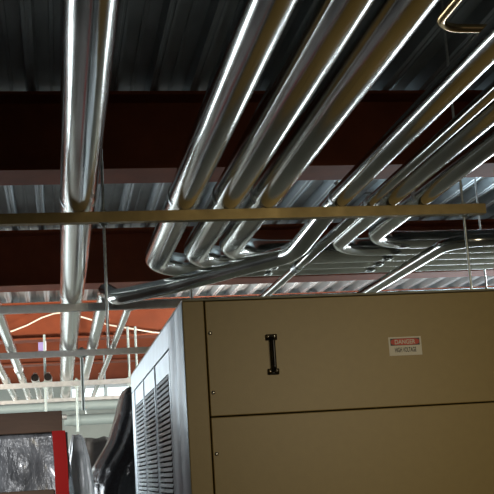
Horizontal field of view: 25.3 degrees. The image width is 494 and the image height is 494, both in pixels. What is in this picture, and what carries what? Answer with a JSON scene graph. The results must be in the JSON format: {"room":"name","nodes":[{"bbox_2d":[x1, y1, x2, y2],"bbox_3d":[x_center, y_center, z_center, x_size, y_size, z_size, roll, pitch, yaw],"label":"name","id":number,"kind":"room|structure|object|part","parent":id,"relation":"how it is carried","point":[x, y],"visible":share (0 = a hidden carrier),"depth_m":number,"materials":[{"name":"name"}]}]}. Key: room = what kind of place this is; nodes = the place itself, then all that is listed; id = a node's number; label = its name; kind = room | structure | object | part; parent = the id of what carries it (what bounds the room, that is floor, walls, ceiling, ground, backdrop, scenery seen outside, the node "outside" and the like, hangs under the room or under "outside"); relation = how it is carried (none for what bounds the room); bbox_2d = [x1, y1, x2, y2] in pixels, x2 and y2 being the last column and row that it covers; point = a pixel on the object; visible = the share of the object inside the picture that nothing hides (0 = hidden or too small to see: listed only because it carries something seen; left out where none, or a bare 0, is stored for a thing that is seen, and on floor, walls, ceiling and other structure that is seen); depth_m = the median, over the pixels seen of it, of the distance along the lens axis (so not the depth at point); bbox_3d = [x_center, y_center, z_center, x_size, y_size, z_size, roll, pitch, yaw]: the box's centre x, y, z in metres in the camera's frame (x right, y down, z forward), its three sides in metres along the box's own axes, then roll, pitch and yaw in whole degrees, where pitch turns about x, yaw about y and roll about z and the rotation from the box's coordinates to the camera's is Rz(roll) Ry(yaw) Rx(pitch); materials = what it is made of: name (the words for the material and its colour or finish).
{"room":"mechanical room","nodes":[
{"label":"mechanical room","id":0,"kind":"room"},
{"bbox_2d":[0,387,115,448],"bbox_3d":[-2.522,3.891,19.575,10.800,3.600,0.200,-2,-12,-10],"label":"wall","id":1,"kind":"structure","parent":0,"point":[96,430],"depth_m":19.55,"materials":[{"name":"white paint"}]},
{"bbox_2d":[70,384,128,397],"bbox_3d":[-1.592,2.634,19.865,3.200,0.400,0.060,-2,-12,-10],"label":"window","id":2,"kind":"structure","parent":1,"relation":"in","point":[111,389],"depth_m":19.71,"materials":[{"name":"grey glass"}]},
{"bbox_2d":[0,0,493,302],"bbox_3d":[-0.717,-0.420,8.257,11.517,0.160,24.400,-2,-12,-10],"label":"ceiling","id":3,"kind":"structure","parent":0,"point":[162,45],"depth_m":5.73,"materials":[{"name":"grey metal"}]},
{"bbox_2d":[43,358,66,419],"bbox_3d":[-3.710,1.449,12.948,3.100,1.322,0.064,-2,-12,-10],"label":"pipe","id":4,"kind":"object","parent":3,"relation":"hanging from","point":[64,416],"visible":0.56,"depth_m":13.06,"materials":[{"name":"metal"}]},
{"bbox_2d":[0,399,117,413],"bbox_3d":[-2.389,1.579,14.409,6.200,1.164,0.148,-2,-12,-10],"label":"pipe","id":5,"kind":"object","parent":3,"relation":"hanging from","point":[112,403],"visible":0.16,"depth_m":14.25,"materials":[{"name":"grey metal"}]},
{"bbox_2d":[0,355,119,404],"bbox_3d":[-2.954,1.548,14.444,3.500,1.120,0.082,-2,-12,-10],"label":"hanger","id":6,"kind":"object","parent":3,"relation":"hanging from","point":[105,397],"visible":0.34,"depth_m":14.42,"materials":[{"name":"metal"}]},
{"bbox_3d":[-1.887,1.739,14.585,0.024,0.670,0.024,-2,-12,-10],"label":"rod","id":7,"kind":"part","parent":6,"relation":"part of","materials":[{"name":"grey metal"}]},
{"bbox_2d":[0,326,137,431],"bbox_3d":[-2.510,1.469,11.905,3.300,1.120,0.095,-2,-12,-10],"label":"hanger","id":8,"kind":"object","parent":3,"relation":"hanging from","point":[76,383],"visible":0.68,"depth_m":11.98,"materials":[{"name":"metal"}]},
{"bbox_2d":[31,374,42,398],"bbox_3d":[-2.518,1.702,13.226,0.084,0.084,2.950,-2,-12,-10],"label":"stub","id":9,"kind":"object","parent":8,"relation":"attached to","point":[35,378],"visible":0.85,"depth_m":12.85,"materials":[{"name":"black metal"}]},
{"bbox_3d":[-2.198,1.377,11.977,0.028,0.850,0.028,-2,-12,-10],"label":"rod","id":10,"kind":"part","parent":8,"relation":"part of","materials":[{"name":"grey metal"}]},
{"bbox_2d":[44,373,52,398],"bbox_3d":[-2.382,1.699,13.250,0.084,0.084,2.950,-2,-12,-10],"label":"stub","id":11,"kind":"object","parent":8,"relation":"attached to","point":[47,377],"visible":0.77,"depth_m":12.81,"materials":[{"name":"black metal"}]},
{"bbox_3d":[-1.849,1.715,11.965,0.028,0.580,0.028,-2,-12,-10],"label":"rod","id":12,"kind":"part","parent":8,"relation":"part of","materials":[{"name":"grey metal"}]},
{"bbox_3d":[-1.308,1.215,12.163,0.028,0.670,0.028,-2,-12,-10],"label":"rod","id":13,"kind":"part","parent":8,"relation":"part of","materials":[{"name":"grey metal"}]},
{"bbox_3d":[-1.226,1.213,12.177,0.028,0.670,0.028,-2,-12,-10],"label":"rod","id":14,"kind":"part","parent":8,"relation":"part of","materials":[{"name":"grey metal"}]},
{"bbox_2d":[0,362,138,383],"bbox_3d":[-2.366,2.023,18.391,10.800,0.427,0.300,-2,-12,-10],"label":"steel beam","id":15,"kind":"structure","parent":3,"relation":"attached to","point":[114,370],"depth_m":18.29,"materials":[{"name":"metal"}]},
{"bbox_2d":[0,338,154,367],"bbox_3d":[-1.865,1.399,15.448,10.800,0.427,0.300,-2,-12,-10],"label":"steel beam","id":16,"kind":"structure","parent":3,"relation":"attached to","point":[141,342],"depth_m":15.31,"materials":[{"name":"metal"}]},
{"bbox_2d":[64,389,114,426],"bbox_3d":[-1.029,1.807,15.607,3.120,1.307,0.174,-2,-12,-10],"label":"pipe","id":17,"kind":"object","parent":3,"relation":"hanging from","point":[98,418],"visible":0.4,"depth_m":15.23,"materials":[{"name":"grey metal"}]},
{"bbox_2d":[0,289,192,409],"bbox_3d":[-1.990,0.618,9.106,3.200,1.520,0.095,-2,-12,-10],"label":"hanger","id":18,"kind":"object","parent":3,"relation":"hanging from","point":[82,352],"visible":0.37,"depth_m":9.12,"materials":[{"name":"metal"}]},
{"bbox_3d":[-1.364,1.091,9.112,0.028,0.520,0.028,-2,-12,-10],"label":"rod","id":19,"kind":"part","parent":18,"relation":"part of","materials":[{"name":"grey metal"}]},
{"bbox_2d":[91,287,493,396],"bbox_3d":[0.311,1.143,11.248,3.556,0.052,8.126,-2,-12,-10],"label":"pipe","id":20,"kind":"object","parent":18,"relation":"attached to","point":[125,314],"visible":0.27,"depth_m":7.46,"materials":[{"name":"silver metal"}]},
{"bbox_2d":[0,0,485,347],"bbox_3d":[-0.732,-0.366,4.482,3.530,1.570,0.042,-2,-12,-10],"label":"hanger","id":21,"kind":"object","parent":3,"relation":"hanging from","point":[103,218],"visible":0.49,"depth_m":4.54,"materials":[{"name":"metal"}]},
{"bbox_2d":[0,361,18,400],"bbox_3d":[-1.924,0.594,7.889,0.080,0.080,14.100,-2,-12,-10],"label":"pipe","id":22,"kind":"object","parent":21,"relation":"attached to","point":[4,377],"visible":0.8,"depth_m":11.63,"materials":[{"name":"silver metal"}]},
{"bbox_2d":[0,301,32,399],"bbox_3d":[-1.752,0.589,7.919,0.089,0.089,14.100,-2,-12,-10],"label":"pipe","id":23,"kind":"object","parent":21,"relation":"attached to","point":[5,333],"visible":0.93,"depth_m":8.88,"materials":[{"name":"silver metal"}]},
{"bbox_2d":[59,0,120,397],"bbox_3d":[-1.082,0.289,6.801,0.157,0.157,16.600,-2,-12,-10],"label":"pipe","id":24,"kind":"object","parent":21,"relation":"attached to","point":[88,28],"visible":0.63,"depth_m":3.38,"materials":[{"name":"silver metal"}]},
{"bbox_3d":[-0.596,-0.369,4.506,0.012,1.570,0.012,-2,-12,-10],"label":"rod","id":25,"kind":"part","parent":21,"relation":"part of","materials":[{"name":"metal"}]},
{"bbox_2d":[78,18,493,396],"bbox_3d":[-0.550,0.356,6.868,0.802,0.204,16.624,-1,-12,-15],"label":"pipe","id":26,"kind":"object","parent":21,"relation":"attached to","point":[477,57],"visible":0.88,"depth_m":4.36,"materials":[{"name":"silver metal"}]},
{"bbox_2d":[145,0,493,276],"bbox_3d":[2.792,-0.717,2.982,5.630,0.132,7.546,-2,-12,-10],"label":"pipe","id":27,"kind":"object","parent":21,"relation":"attached to","point":[257,27],"visible":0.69,"depth_m":3.44,"materials":[{"name":"silver metal"}]},
{"bbox_2d":[184,0,493,270],"bbox_3d":[2.898,-0.737,2.916,5.444,0.132,7.376,-2,-12,-10],"label":"pipe","id":28,"kind":"object","parent":21,"relation":"attached to","point":[327,27],"visible":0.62,"depth_m":3.44,"materials":[{"name":"silver metal"}]},
{"bbox_2d":[219,0,493,264],"bbox_3d":[2.991,-0.756,2.848,5.284,0.132,7.206,-2,-12,-10],"label":"pipe","id":29,"kind":"object","parent":21,"relation":"attached to","point":[388,25],"visible":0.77,"depth_m":3.48,"materials":[{"name":"silver metal"}]},
{"bbox_2d":[259,81,493,296],"bbox_3d":[0.540,-0.224,4.232,0.162,0.151,10.901,-1,-12,-11],"label":"pipe","id":30,"kind":"object","parent":21,"relation":"attached to","point":[486,96],"visible":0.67,"depth_m":4.17,"materials":[{"name":"silver metal"}]},
{"bbox_2d":[332,100,493,255],"bbox_3d":[3.282,-0.762,2.799,4.726,0.089,7.014,-2,-12,-10],"label":"pipe","id":31,"kind":"object","parent":21,"relation":"attached to","point":[348,242],"visible":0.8,"depth_m":4.43,"materials":[{"name":"silver metal"}]},
{"bbox_2d":[368,126,493,248],"bbox_3d":[3.366,-0.782,2.730,4.584,0.089,6.844,-2,-12,-10],"label":"pipe","id":32,"kind":"object","parent":21,"relation":"attached to","point":[381,233],"visible":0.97,"depth_m":4.63,"materials":[{"name":"silver metal"}]},
{"bbox_3d":[0.907,-0.493,4.787,0.012,1.402,0.012,-2,-12,-10],"label":"rod","id":33,"kind":"part","parent":21,"relation":"part of","materials":[{"name":"metal"}]},
{"bbox_2d":[0,177,487,314],"bbox_3d":[-0.674,0.008,6.868,4.850,1.370,0.042,-2,-12,-10],"label":"hanger","id":34,"kind":"object","parent":3,"relation":"hanging from","point":[155,304],"visible":0.27,"depth_m":6.73,"materials":[{"name":"metal"}]},
{"bbox_2d":[357,233,493,292],"bbox_3d":[1.756,0.374,7.312,2.430,0.060,4.310,-2,-12,-10],"label":"pipe","id":35,"kind":"object","parent":34,"relation":"attached to","point":[440,247],"visible":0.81,"depth_m":5.29,"materials":[{"name":"silver metal"}]},
{"bbox_3d":[1.546,-0.053,7.259,0.012,1.370,0.012,-2,-12,-10],"label":"rod","id":36,"kind":"part","parent":34,"relation":"part of","materials":[{"name":"metal"}]},
{"bbox_2d":[0,90,493,185],"bbox_3d":[-0.261,-0.600,6.010,10.800,0.427,0.300,-2,-12,-10],"label":"steel beam","id":37,"kind":"structure","parent":3,"relation":"attached to","point":[147,133],"depth_m":5.96,"materials":[{"name":"red metal"}]},
{"bbox_2d":[0,219,493,291],"bbox_3d":[-0.801,0.088,9.192,10.800,0.454,0.300,-2,-12,-10],"label":"steel beam","id":38,"kind":"structure","parent":3,"relation":"attached to","point":[29,259],"depth_m":9.13,"materials":[{"name":"metal"}]},
{"bbox_2d":[0,286,493,343],"bbox_3d":[-1.417,0.842,12.813,10.800,0.427,0.300,-2,-12,-10],"label":"steel beam","id":39,"kind":"structure","parent":3,"relation":"attached to","point":[154,320],"depth_m":12.71,"materials":[{"name":"metal"}]},
{"bbox_2d":[38,341,45,350],"bbox_3d":[-2.314,1.107,12.434,0.088,0.133,0.090,-2,-12,-10],"label":"junction box","id":40,"kind":"object","parent":39,"relation":"attached to","point":[40,344],"visible":0.56,"depth_m":12.39,"materials":[{"name":"purple plastic"}]},
{"bbox_2d":[11,312,159,332],"bbox_3d":[-2.075,0.903,12.520,3.002,0.340,0.018,-2,-12,-10],"label":"electrical cable","id":41,"kind":"object","parent":39,"relation":"attached to","point":[56,312],"visible":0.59,"depth_m":12.53,"materials":[{"name":"beige plastic"}]},
{"bbox_2d":[437,0,486,32],"bbox_3d":[1.071,-1.320,2.853,0.431,0.546,2.616,-2,-12,-10],"label":"copper pipe","id":42,"kind":"object","parent":3,"relation":"hanging from","point":[451,5],"visible":1,"depth_m":3.99,"materials":[{"name":"metal"}]},
{"bbox_3d":[-0.420,3.277,7.524,11.400,0.200,24.600,-2,-12,-10],"label":"floor","id":43,"kind":"structure","parent":0,"visible":0},
{"bbox_2d":[0,411,73,493],"bbox_3d":[-1.914,1.947,5.936,1.981,1.962,0.920,-2,-12,-10],"label":"rack","id":44,"kind":"object","parent":43,"relation":"on","point":[34,452],"visible":1,"depth_m":5.82,"materials":[{"name":"red metal"}]},
{"bbox_2d":[69,434,94,493],"bbox_3d":[-1.006,2.091,6.764,0.262,1.852,0.365,-2,-12,-10],"label":"plastic wrap","id":45,"kind":"object","parent":43,"relation":"on","point":[83,482],"visible":0.85,"depth_m":6.76,"materials":[{"name":"clear plastic"}]},
{"bbox_2d":[68,436,107,468],"bbox_3d":[-1.289,2.666,9.728,0.782,1.925,1.178,-2,-12,-10],"label":"tarp","id":46,"kind":"object","parent":43,"relation":"on","point":[95,446],"visible":0.15,"depth_m":9.41,"materials":[{"name":"grey plastic"}]},
{"bbox_2d":[92,387,135,493],"bbox_3d":[-0.555,2.095,7.774,1.274,2.184,1.298,-2,-12,-10],"label":"plastic cover","id":47,"kind":"object","parent":43,"relation":"on","point":[113,472],"visible":0.29,"depth_m":7.38,"materials":[{"name":"black plastic"}]},
{"bbox_2d":[131,288,493,493],"bbox_3d":[0.671,1.595,5.746,2.275,2.257,3.198,-2,-12,-10],"label":"tall cabinet","id":48,"kind":"object","parent":43,"relation":"on","point":[374,392],"visible":1,"depth_m":4.30,"materials":[{"name":"beige metal"}]},
{"bbox_3d":[-0.669,1.927,6.957,0.018,2.010,0.285,-2,-12,-10],"label":"post","id":49,"kind":"part","parent":48,"relation":"part of","materials":[{"name":"metal"}]},
{"bbox_3d":[-0.589,1.817,6.447,0.025,1.995,0.756,-2,-12,-10],"label":"louver panel","id":50,"kind":"part","parent":48,"relation":"part of","materials":[{"name":"metal"}]},
{"bbox_3d":[-0.548,0.649,6.062,0.019,0.112,2.575,-2,-12,-10],"label":"rail","id":51,"kind":"part","parent":48,"relation":"part of","materials":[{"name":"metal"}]},
{"bbox_3d":[-0.464,1.661,5.714,0.025,1.995,0.756,-2,-12,-10],"label":"louver panel","id":52,"kind":"part","parent":48,"relation":"part of","materials":[{"name":"metal"}]},
{"bbox_3d":[-0.339,1.506,4.981,0.025,1.995,0.756,-2,-12,-10],"label":"louver panel","id":53,"kind":"part","parent":48,"relation":"part of","materials":[{"name":"metal"}]},
{"bbox_3d":[-0.249,1.340,4.471,0.019,2.128,0.300,-2,-12,-10],"label":"post","id":54,"kind":"part","parent":48,"relation":"part of","materials":[{"name":"metal"}]},
{"bbox_3d":[-0.202,1.280,4.188,0.022,2.128,0.268,-2,-12,-10],"label":"post","id":55,"kind":"part","parent":48,"relation":"part of","materials":[{"name":"metal"}]},
{"bbox_3d":[-0.150,1.257,4.087,0.084,2.128,0.049,-2,-12,-10],"label":"corner post","id":56,"kind":"part","parent":48,"relation":"part of","materials":[{"name":"beige metal"}]},
{"bbox_3d":[0.874,0.404,4.431,2.088,0.444,0.030,-2,-12,-10],"label":"panel","id":57,"kind":"part","parent":48,"relation":"part of","materials":[{"name":"beige metal"}]},
{"bbox_3d":[0.913,1.025,4.306,2.088,0.816,0.030,-2,-12,-10],"label":"panel","id":58,"kind":"part","parent":48,"relation":"part of","materials":[{"name":"beige metal"}]},
{"bbox_3d":[0.629,0.377,4.378,0.121,0.028,0.001,-2,-12,-10],"label":"heading panel","id":59,"kind":"part","parent":48,"relation":"part of","materials":[{"name":"red plastic"}]}
]}

